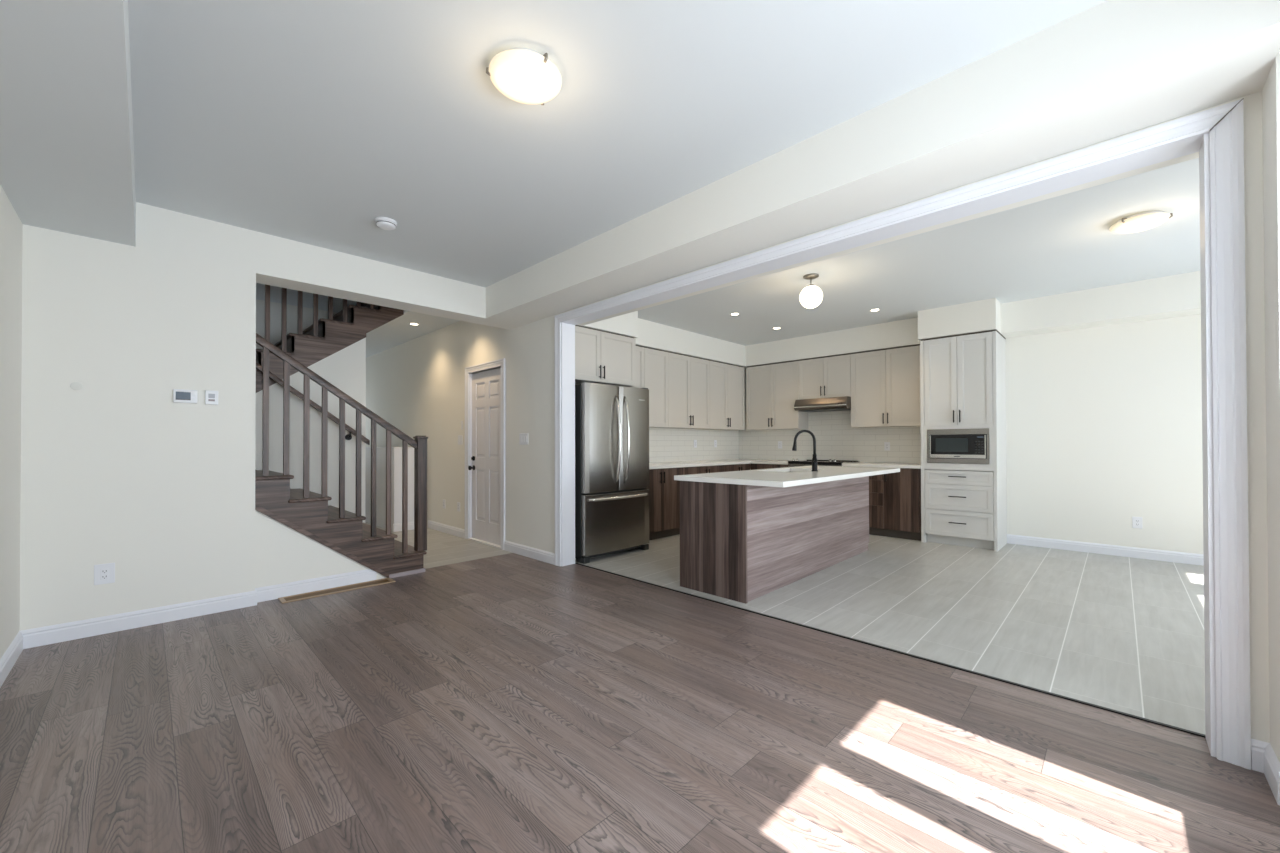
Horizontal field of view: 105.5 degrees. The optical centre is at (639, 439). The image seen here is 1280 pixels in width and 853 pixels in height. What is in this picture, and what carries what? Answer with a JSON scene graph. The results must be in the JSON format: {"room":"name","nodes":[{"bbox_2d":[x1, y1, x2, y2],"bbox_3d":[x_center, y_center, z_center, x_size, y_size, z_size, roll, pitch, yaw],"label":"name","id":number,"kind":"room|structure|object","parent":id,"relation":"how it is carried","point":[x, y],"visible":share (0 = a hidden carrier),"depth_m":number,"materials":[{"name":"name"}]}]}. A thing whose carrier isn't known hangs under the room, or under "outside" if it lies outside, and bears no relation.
{"room":"living room","nodes":[
{"label":"living room","id":0,"kind":"room"},
{"bbox_2d":[0,184,22,658],"bbox_3d":[-1.727,-0.187,0.890,5.508,2.740,0.150,-1,-1,45],"label":"wall","id":1,"kind":"structure","parent":0,"point":[11,226],"depth_m":2.57,"materials":[{"name":"white paint"}]},
{"bbox_2d":[0,631,22,687],"bbox_3d":[-1.684,1.131,0.956,5.258,0.106,0.016,-1,-1,45],"label":"baseboard","id":2,"kind":"structure","parent":1,"relation":"attached to","point":[7,661],"depth_m":2.55,"materials":[{"name":"white paint"}]},
{"bbox_2d":[0,0,135,246],"bbox_3d":[-1.536,-1.410,1.132,5.258,0.290,0.453,-1,-1,45],"label":"ceiling","id":3,"kind":"structure","parent":0,"point":[67,146],"depth_m":1.90,"materials":[{"name":"white paint"}]},
{"bbox_2d":[20,202,521,630],"bbox_3d":[-2.539,-0.160,4.040,0.267,2.740,3.403,-1,-1,45],"label":"wall","id":4,"kind":"structure","parent":0,"point":[129,476],"depth_m":3.18,"materials":[{"name":"white paint"}]},
{"bbox_2d":[70,382,82,389],"bbox_3d":[-3.420,-0.327,2.952,0.004,0.052,0.052,-1,-1,45],"label":"cap","id":5,"kind":"object","parent":4,"relation":"attached to","point":[75,385],"visible":1,"depth_m":2.95,"materials":[{"name":"paint"}]},
{"bbox_2d":[94,563,114,584],"bbox_3d":[-3.332,0.834,3.027,0.009,0.125,0.088,-1,-1,45],"label":"wall outlet","id":6,"kind":"object","parent":4,"relation":"attached to","point":[103,573],"visible":1,"depth_m":3.02,"materials":[{"name":"white plastic"}]},
{"bbox_2d":[100,568,108,579],"bbox_3d":[-3.330,0.834,3.025,0.002,0.068,0.034,-1,-1,45],"label":"receptacle","id":7,"kind":"object","parent":6,"relation":"attached to","point":[104,572],"depth_m":3.02,"materials":[{"name":"white plastic"}]},
{"bbox_2d":[21,590,256,648],"bbox_3d":[-3.179,1.151,3.173,0.016,0.106,1.080,-1,-1,45],"label":"baseboard","id":8,"kind":"structure","parent":4,"relation":"attached to","point":[35,637],"depth_m":3.10,"materials":[{"name":"white paint"}]},
{"bbox_2d":[173,389,196,402],"bbox_3d":[-3.074,-0.295,3.289,0.024,0.090,0.120,-1,-1,45],"label":"thermostat","id":9,"kind":"object","parent":4,"relation":"attached to","point":[179,395],"visible":1,"depth_m":3.28,"materials":[{"name":"white plastic"}]},
{"bbox_2d":[205,390,217,404],"bbox_3d":[-2.981,-0.294,3.386,0.022,0.096,0.068,-1,-1,45],"label":"thermostat","id":10,"kind":"object","parent":4,"relation":"attached to","point":[211,397],"visible":1,"depth_m":3.38,"materials":[{"name":"white plastic"}]},
{"bbox_2d":[256,299,336,348],"bbox_3d":[-4.407,-1.378,5.045,0.100,5.200,3.600,-1,-1,45],"label":"wall","id":11,"kind":"structure","parent":0,"point":[275,308],"depth_m":5.38,"materials":[{"name":"white paint"}]},
{"bbox_2d":[256,284,403,392],"bbox_3d":[-3.768,-1.300,4.920,0.983,2.893,2.350,-1,-1,45],"label":"staircase","id":12,"kind":"structure","parent":11,"relation":"attached to","point":[323,338],"depth_m":4.86,"materials":[{"name":"brown wood"}]},
{"bbox_2d":[255,338,365,522],"bbox_3d":[-3.953,0.037,4.118,0.088,2.353,2.928,-1,-1,45],"label":"wall","id":13,"kind":"structure","parent":0,"point":[345,369],"depth_m":4.88,"materials":[{"name":"white paint"}]},
{"bbox_2d":[256,362,369,444],"bbox_3d":[-3.322,-0.478,4.631,0.097,1.056,1.340,-1,-1,45],"label":"wall handrail","id":14,"kind":"object","parent":13,"relation":"attached to","point":[259,367],"visible":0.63,"depth_m":4.73,"materials":[{"name":"brown wood"}]},
{"bbox_2d":[255,510,386,587],"bbox_3d":[-2.564,0.842,3.952,0.050,0.735,0.955,-1,-1,45],"label":"wall","id":15,"kind":"structure","parent":0,"point":[283,554],"depth_m":3.76,"materials":[{"name":"white paint"}]},
{"bbox_2d":[255,569,376,602],"bbox_3d":[-2.568,1.156,3.898,0.016,0.106,0.835,-1,-1,45],"label":"baseboard","id":16,"kind":"structure","parent":15,"relation":"attached to","point":[272,592],"depth_m":3.86,"materials":[{"name":"white paint"}]},
{"bbox_2d":[365,447,413,530],"bbox_3d":[-4.408,0.679,7.868,3.470,1.130,0.360,-1,-1,45],"label":"wall","id":17,"kind":"structure","parent":0,"point":[396,452],"depth_m":6.70,"materials":[{"name":"white paint"}]},
{"bbox_2d":[393,522,413,531],"bbox_3d":[-3.168,1.178,6.638,0.016,0.106,0.370,-1,-1,45],"label":"baseboard","id":18,"kind":"structure","parent":17,"relation":"attached to","point":[396,527],"depth_m":6.56,"materials":[{"name":"white paint"}]},
{"bbox_2d":[0,553,1279,852],"bbox_3d":[-0.527,1.216,2.168,5.510,0.050,3.568,-1,-1,45],"label":"floor","id":19,"kind":"structure","parent":0,"point":[511,702],"depth_m":1.91,"materials":[{"name":"brown wood"}]},
{"bbox_2d":[278,578,395,603],"bbox_3d":[-2.415,1.204,3.920,0.158,0.008,0.790,-1,-1,45],"label":"floor vent","id":20,"kind":"object","parent":19,"relation":"in","point":[329,591],"visible":1,"depth_m":3.89,"materials":[{"name":"beige wood"}]},
{"bbox_2d":[575,562,1205,737],"bbox_3d":[0.808,1.194,3.355,4.090,0.006,0.017,-1,-1,45],"label":"floor strip","id":21,"kind":"object","parent":19,"relation":"on","point":[831,633],"visible":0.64,"depth_m":2.53,"materials":[{"name":"black metal"}]},
{"bbox_2d":[128,0,1199,357],"bbox_3d":[-0.729,-1.674,5.336,12.700,0.300,7.778,-1,-1,45],"label":"ceiling","id":22,"kind":"structure","parent":0,"point":[311,122],"depth_m":2.47,"materials":[{"name":"white paint"}]},
{"bbox_2d":[375,217,396,229],"bbox_3d":[-1.785,-1.514,3.420,0.140,0.046,0.140,-1,-1,45],"label":"smoke detector","id":23,"kind":"object","parent":22,"relation":"attached to","point":[385,223],"visible":1,"depth_m":3.38,"materials":[{"name":"white plastic"}]},
{"bbox_2d":[486,48,561,104],"bbox_3d":[-0.476,-1.514,2.041,0.311,0.074,0.300,-1,-1,45],"label":"ceiling lamp","id":24,"kind":"object","parent":22,"relation":"attached to","point":[522,75],"visible":1,"depth_m":1.99,"materials":[{"name":"white glass"}]},
{"bbox_2d":[799,273,822,307],"bbox_3d":[1.602,-1.385,4.555,0.208,0.301,0.208,-1,-1,45],"label":"pendant lamp","id":25,"kind":"object","parent":22,"relation":"hanging from","point":[811,296],"visible":1,"depth_m":4.49,"materials":[{"name":"white glass"}]},
{"bbox_2d":[485,0,1279,324],"bbox_3d":[0.340,-1.388,3.307,4.883,0.308,0.419,-1,-1,45],"label":"ceiling beam","id":26,"kind":"structure","parent":22,"relation":"attached to","point":[1110,69],"depth_m":2.11,"materials":[{"name":"white paint"}]},
{"bbox_2d":[1109,210,1172,233],"bbox_3d":[3.494,-1.512,3.400,0.311,0.074,0.300,-1,-1,45],"label":"ceiling lamp","id":27,"kind":"object","parent":22,"relation":"attached to","point":[1142,221],"visible":1,"depth_m":3.34,"materials":[{"name":"white glass"}]},
{"bbox_2d":[583,311,746,369],"bbox_3d":[0.459,-1.349,6.592,0.642,0.335,4.119,-1,-1,45],"label":"wall","id":28,"kind":"structure","parent":0,"point":[650,334],"depth_m":6.53,"materials":[{"name":"white paint"}]},
{"bbox_2d":[365,522,1205,734],"bbox_3d":[-0.371,1.242,5.671,12.700,0.051,6.775,-1,-1,45],"label":"floor","id":29,"kind":"structure","parent":0,"point":[1119,633],"depth_m":3.44,"materials":[{"name":"grey tile"}]},
{"bbox_2d":[255,333,427,577],"bbox_3d":[-3.087,0.040,4.128,1.106,2.343,2.136,-1,-1,45],"label":"staircase","id":30,"kind":"structure","parent":29,"relation":"on","point":[307,512],"depth_m":4.05,"materials":[{"name":"brown wood"}]},
{"bbox_2d":[575,381,648,563],"bbox_3d":[-0.475,0.322,5.322,0.914,1.787,0.915,-1,-1,45],"label":"refrigerator","id":31,"kind":"object","parent":29,"relation":"on","point":[612,421],"visible":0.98,"depth_m":4.95,"materials":[{"name":"grey metal"}]},
{"bbox_2d":[646,467,684,539],"bbox_3d":[0.051,0.786,6.142,0.659,0.869,0.905,-1,-1,45],"label":"base cabinet","id":32,"kind":"object","parent":29,"relation":"on","point":[664,491],"visible":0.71,"depth_m":5.99,"materials":[{"name":"brown wood"}]},
{"bbox_2d":[684,465,725,474],"bbox_3d":[0.691,0.790,6.793,0.659,0.869,0.920,-1,-1,45],"label":"base cabinet","id":33,"kind":"object","parent":29,"relation":"on","point":[717,468],"visible":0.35,"depth_m":6.56,"materials":[{"name":"brown wood"}]},
{"bbox_2d":[726,464,749,471],"bbox_3d":[1.245,0.793,7.356,0.659,0.869,0.660,-1,-1,45],"label":"base cabinet","id":34,"kind":"object","parent":29,"relation":"on","point":[735,467],"visible":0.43,"depth_m":7.12,"materials":[{"name":"brown wood"}]},
{"bbox_2d":[751,463,787,469],"bbox_3d":[2.108,0.791,7.379,0.635,0.869,0.664,-1,-1,45],"label":"base cabinet","id":35,"kind":"object","parent":29,"relation":"on","point":[753,466],"visible":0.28,"depth_m":7.20,"materials":[{"name":"brown wood"}]},
{"bbox_2d":[649,459,795,468],"bbox_3d":[1.031,0.334,6.719,1.234,0.038,3.099,-1,-1,45],"label":"countertop","id":36,"kind":"structure","parent":35,"relation":"on","point":[660,465],"depth_m":6.83,"materials":[{"name":"white stone"}]},
{"bbox_2d":[680,476,868,603],"bbox_3d":[1.404,0.771,4.670,0.658,0.869,2.467,-1,-1,45],"label":"kitchen island","id":37,"kind":"object","parent":29,"relation":"on","point":[739,543],"visible":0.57,"depth_m":3.90,"materials":[{"name":"brown wood"}]},
{"bbox_2d":[674,465,899,486],"bbox_3d":[1.511,0.316,4.576,0.984,0.038,2.505,-1,-1,45],"label":"island countertop","id":38,"kind":"structure","parent":37,"relation":"on","point":[799,475],"depth_m":4.03,"materials":[{"name":"white stone"}]},
{"bbox_2d":[792,430,817,470],"bbox_3d":[1.567,0.099,4.591,0.254,0.395,0.088,0,0,-11],"label":"kitchen faucet","id":39,"kind":"object","parent":38,"relation":"on","point":[814,459],"visible":0.96,"depth_m":4.60,"materials":[{"name":"black metal"}]},
{"bbox_2d":[788,459,859,466],"bbox_3d":[2.585,0.742,6.869,0.756,0.958,0.685,-1,-1,45],"label":"range","id":40,"kind":"object","parent":29,"relation":"on","point":[793,463],"visible":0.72,"depth_m":6.77,"materials":[{"name":"grey metal"}]},
{"bbox_2d":[843,466,885,535],"bbox_3d":[3.058,0.782,6.445,0.510,0.869,0.664,-1,-1,45],"label":"base cabinet","id":41,"kind":"object","parent":29,"relation":"on","point":[876,482],"visible":0.23,"depth_m":6.12,"materials":[{"name":"brown wood"}]},
{"bbox_2d":[842,462,920,468],"bbox_3d":[3.207,0.326,6.304,0.922,0.038,0.639,-1,-1,45],"label":"countertop","id":42,"kind":"structure","parent":41,"relation":"on","point":[855,464],"depth_m":6.13,"materials":[{"name":"white stone"}]},
{"bbox_2d":[884,468,920,540],"bbox_3d":[3.388,0.778,6.120,0.415,0.869,0.664,-1,-1,45],"label":"base cabinet","id":43,"kind":"object","parent":29,"relation":"on","point":[902,489],"visible":0.78,"depth_m":5.90,"materials":[{"name":"brown wood"}]},
{"bbox_2d":[920,329,1006,551],"bbox_3d":[3.798,0.007,5.721,0.735,2.404,0.664,-1,-1,45],"label":"tall cabinet","id":44,"kind":"object","parent":29,"relation":"on","point":[963,376],"visible":1,"depth_m":5.49,"materials":[{"name":"paint"}]},
{"bbox_2d":[927,428,989,463],"bbox_3d":[3.726,0.073,5.647,0.599,0.391,0.414,-1,-1,45],"label":"microwave oven","id":45,"kind":"object","parent":44,"relation":"in","point":[970,446],"visible":1,"depth_m":5.49,"materials":[{"name":"silver metal"}]},
{"bbox_2d":[366,91,1269,742],"bbox_3d":[-1.394,-0.152,5.465,11.550,2.740,0.266,-1,-1,45],"label":"wall","id":46,"kind":"structure","parent":0,"point":[417,385],"depth_m":5.00,"materials":[{"name":"white paint"}]},
{"bbox_2d":[428,520,464,537],"bbox_3d":[-2.577,1.176,6.445,1.130,0.106,0.016,-1,-1,45],"label":"baseboard","id":47,"kind":"structure","parent":46,"relation":"attached to","point":[459,532],"depth_m":6.40,"materials":[{"name":"white paint"}]},
{"bbox_2d":[458,435,461,444],"bbox_3d":[-2.281,0.001,6.166,0.120,0.118,0.009,-1,-1,45],"label":"wall switch","id":48,"kind":"object","parent":46,"relation":"attached to","point":[459,436],"visible":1,"depth_m":6.16,"materials":[{"name":"white plastic"}]},
{"bbox_2d":[468,367,500,548],"bbox_3d":[-1.810,0.190,5.744,0.805,2.062,0.128,-1,-1,45],"label":"door","id":49,"kind":"structure","parent":46,"relation":"in","point":[484,467],"depth_m":5.76,"materials":[{"name":"paint"}]},
{"bbox_2d":[465,358,504,549],"bbox_3d":[-1.836,0.160,5.718,0.940,2.123,0.021,-1,-1,45],"label":"door frame","id":50,"kind":"structure","parent":46,"relation":"attached to","point":[503,361],"depth_m":5.60,"materials":[{"name":"white paint"}]},
{"bbox_2d":[519,433,527,444],"bbox_3d":[-1.226,-0.010,5.128,0.165,0.118,0.009,-1,-1,45],"label":"wall switch","id":51,"kind":"object","parent":46,"relation":"attached to","point":[523,437],"visible":1,"depth_m":5.12,"materials":[{"name":"white plastic"}]},
{"bbox_2d":[555,317,560,565],"bbox_3d":[-0.791,0.003,4.691,0.078,2.416,0.021,-1,-1,45],"label":"trim","id":52,"kind":"structure","parent":46,"relation":"attached to","point":[557,323],"depth_m":4.68,"materials":[{"name":"white paint"}]},
{"bbox_2d":[561,132,1216,757],"bbox_3d":[0.748,0.021,3.301,4.067,2.352,0.156,-1,-1,45],"label":"door frame","id":53,"kind":"structure","parent":46,"relation":"attached to","point":[1201,143],"depth_m":2.16,"materials":[{"name":"white paint"}]},
{"bbox_2d":[555,99,1241,322],"bbox_3d":[0.684,-1.181,3.247,4.223,0.078,0.021,-1,-1,45],"label":"trim","id":54,"kind":"structure","parent":46,"relation":"attached to","point":[1200,123],"depth_m":2.37,"materials":[{"name":"white paint"}]},
{"bbox_2d":[1209,98,1243,131],"bbox_3d":[2.161,-1.196,1.793,0.081,0.078,0.021,-1,-1,45],"label":"trim","id":55,"kind":"structure","parent":46,"relation":"attached to","point":[1243,98],"depth_m":1.79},
{"bbox_2d":[1210,100,1250,769],"bbox_3d":[2.164,-0.026,1.785,0.078,2.416,0.021,-1,-1,45],"label":"trim","id":56,"kind":"structure","parent":46,"relation":"attached to","point":[1227,209],"depth_m":1.78,"materials":[{"name":"white paint"}]},
{"bbox_2d":[1251,738,1269,772],"bbox_3d":[2.212,1.128,1.734,0.043,0.106,0.016,-1,-1,45],"label":"baseboard","id":57,"kind":"structure","parent":46,"relation":"attached to","point":[1258,747],"depth_m":1.74,"materials":[{"name":"white paint"}]},
{"bbox_2d":[745,317,919,366],"bbox_3d":[2.732,-1.354,7.013,2.602,0.330,0.330,-1,-1,45],"label":"wall","id":58,"kind":"structure","parent":0,"point":[899,333],"depth_m":6.77,"materials":[{"name":"white paint"}]},
{"bbox_2d":[918,298,1000,340],"bbox_3d":[3.797,-1.363,5.745,0.755,0.335,0.645,-1,-1,45],"label":"wall","id":59,"kind":"structure","parent":0,"point":[982,315],"depth_m":5.48,"materials":[{"name":"white paint"}]},
{"bbox_2d":[744,314,1203,553],"bbox_3d":[4.067,-0.160,5.995,6.807,2.740,0.100,-1,-1,45],"label":"wall","id":60,"kind":"structure","parent":0,"point":[1104,423],"depth_m":5.10,"materials":[{"name":"white paint"}]},
{"bbox_2d":[746,360,807,429],"bbox_3d":[2.119,-0.673,7.587,0.890,1.020,0.365,-1,-1,45],"label":"upper cabinet","id":61,"kind":"object","parent":60,"relation":"attached to","point":[772,388],"visible":1,"depth_m":7.45,"materials":[{"name":"beige paint"}]},
{"bbox_2d":[798,353,850,399],"bbox_3d":[2.707,-0.889,7.010,0.760,0.600,0.365,-1,-1,45],"label":"upper cabinet","id":62,"kind":"object","parent":60,"relation":"attached to","point":[826,376],"visible":0.88,"depth_m":6.88,"materials":[{"name":"beige paint"}]},
{"bbox_2d":[851,344,920,427],"bbox_3d":[3.299,-0.685,6.426,0.900,1.020,0.365,-1,-1,45],"label":"upper cabinet","id":63,"kind":"object","parent":60,"relation":"attached to","point":[885,383],"visible":0.96,"depth_m":6.32,"materials":[{"name":"beige paint"}]},
{"bbox_2d":[884,442,889,450],"bbox_3d":[3.355,0.087,6.604,0.072,0.116,0.009,-1,-1,45],"label":"wall outlet","id":64,"kind":"object","parent":60,"relation":"attached to","point":[886,444],"visible":1,"depth_m":6.60,"materials":[{"name":"white plastic"}]},
{"bbox_2d":[1007,534,1203,565],"bbox_3d":[5.336,1.144,4.657,2.940,0.106,0.016,-1,-1,45],"label":"baseboard","id":65,"kind":"structure","parent":60,"relation":"attached to","point":[1134,552],"depth_m":5.07,"materials":[{"name":"white paint"}]},
{"bbox_2d":[1132,517,1141,528],"bbox_3d":[5.053,0.840,4.943,0.072,0.116,0.009,-1,-1,45],"label":"wall outlet","id":66,"kind":"object","parent":60,"relation":"attached to","point":[1136,521],"visible":1,"depth_m":4.94,"materials":[{"name":"white plastic"}]},
{"bbox_2d":[1135,519,1139,525],"bbox_3d":[5.051,0.840,4.941,0.034,0.068,0.002,-1,-1,45],"label":"receptacle","id":67,"kind":"object","parent":66,"relation":"attached to","point":[1137,521],"depth_m":4.94,"materials":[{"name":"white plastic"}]},
{"bbox_2d":[1001,271,1200,337],"bbox_3d":[5.223,-1.373,4.563,2.935,0.340,0.330,-1,-1,45],"label":"wall","id":68,"kind":"structure","parent":0,"point":[1179,295],"depth_m":4.89,"materials":[{"name":"white paint"}]},
{"bbox_2d":[1262,48,1279,761],"bbox_3d":[2.289,-0.191,1.526,0.375,2.740,0.215,-1,-1,45],"label":"wall pier","id":69,"kind":"object","parent":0,"point":[1270,91],"visible":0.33,"depth_m":1.66,"materials":[{"name":"white paint"}]},
{"bbox_2d":[1264,744,1279,804],"bbox_3d":[2.148,1.128,1.649,0.016,0.106,0.227,-1,-1,45],"label":"baseboard","id":70,"kind":"object","parent":69,"relation":"attached to","point":[1271,762],"visible":1,"depth_m":1.64,"materials":[{"name":"white paint"}]},
{"bbox_3d":[0.232,-0.144,6.878,0.100,2.740,4.219,-1,-1,45],"label":"wall","id":71,"kind":"structure","parent":0,"visible":0},
{"bbox_2d":[575,325,635,386],"bbox_3d":[-0.609,-0.905,5.475,0.680,0.571,0.975,-1,-1,45],"label":"upper cabinet","id":72,"kind":"object","parent":71,"relation":"attached to","point":[602,357],"visible":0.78,"depth_m":5.27,"materials":[{"name":"beige paint"}]},
{"bbox_2d":[634,345,667,427],"bbox_3d":[-0.052,-0.678,6.252,0.379,1.020,0.905,-1,-1,45],"label":"upper cabinet","id":73,"kind":"object","parent":71,"relation":"attached to","point":[651,363],"visible":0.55,"depth_m":6.29,"materials":[{"name":"beige paint"}]},
{"bbox_2d":[662,351,709,428],"bbox_3d":[0.588,-0.675,6.902,0.379,1.020,0.920,-1,-1,45],"label":"upper cabinet","id":74,"kind":"object","parent":71,"relation":"attached to","point":[688,376],"visible":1,"depth_m":6.77,"materials":[{"name":"beige paint"}]},
{"bbox_2d":[701,359,744,429],"bbox_3d":[1.237,-0.671,7.562,0.379,1.020,0.930,-1,-1,45],"label":"upper cabinet","id":75,"kind":"object","parent":71,"relation":"attached to","point":[727,400],"visible":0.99,"depth_m":7.43,"materials":[{"name":"beige paint"}]},
{"bbox_2d":[649,410,920,462],"bbox_3d":[1.640,-0.148,6.148,2.931,0.910,3.085,-1,-1,45],"label":"backsplash","id":76,"kind":"structure","parent":71,"relation":"attached to","point":[836,439],"depth_m":7.18,"materials":[{"name":"tile"}]},
{"bbox_2d":[794,396,850,411],"bbox_3d":[2.666,-0.504,6.964,0.750,0.166,0.476,-1,-1,45],"label":"range hood","id":77,"kind":"object","parent":76,"relation":"attached to","point":[831,403],"visible":0.89,"depth_m":6.79,"materials":[{"name":"grey metal"}]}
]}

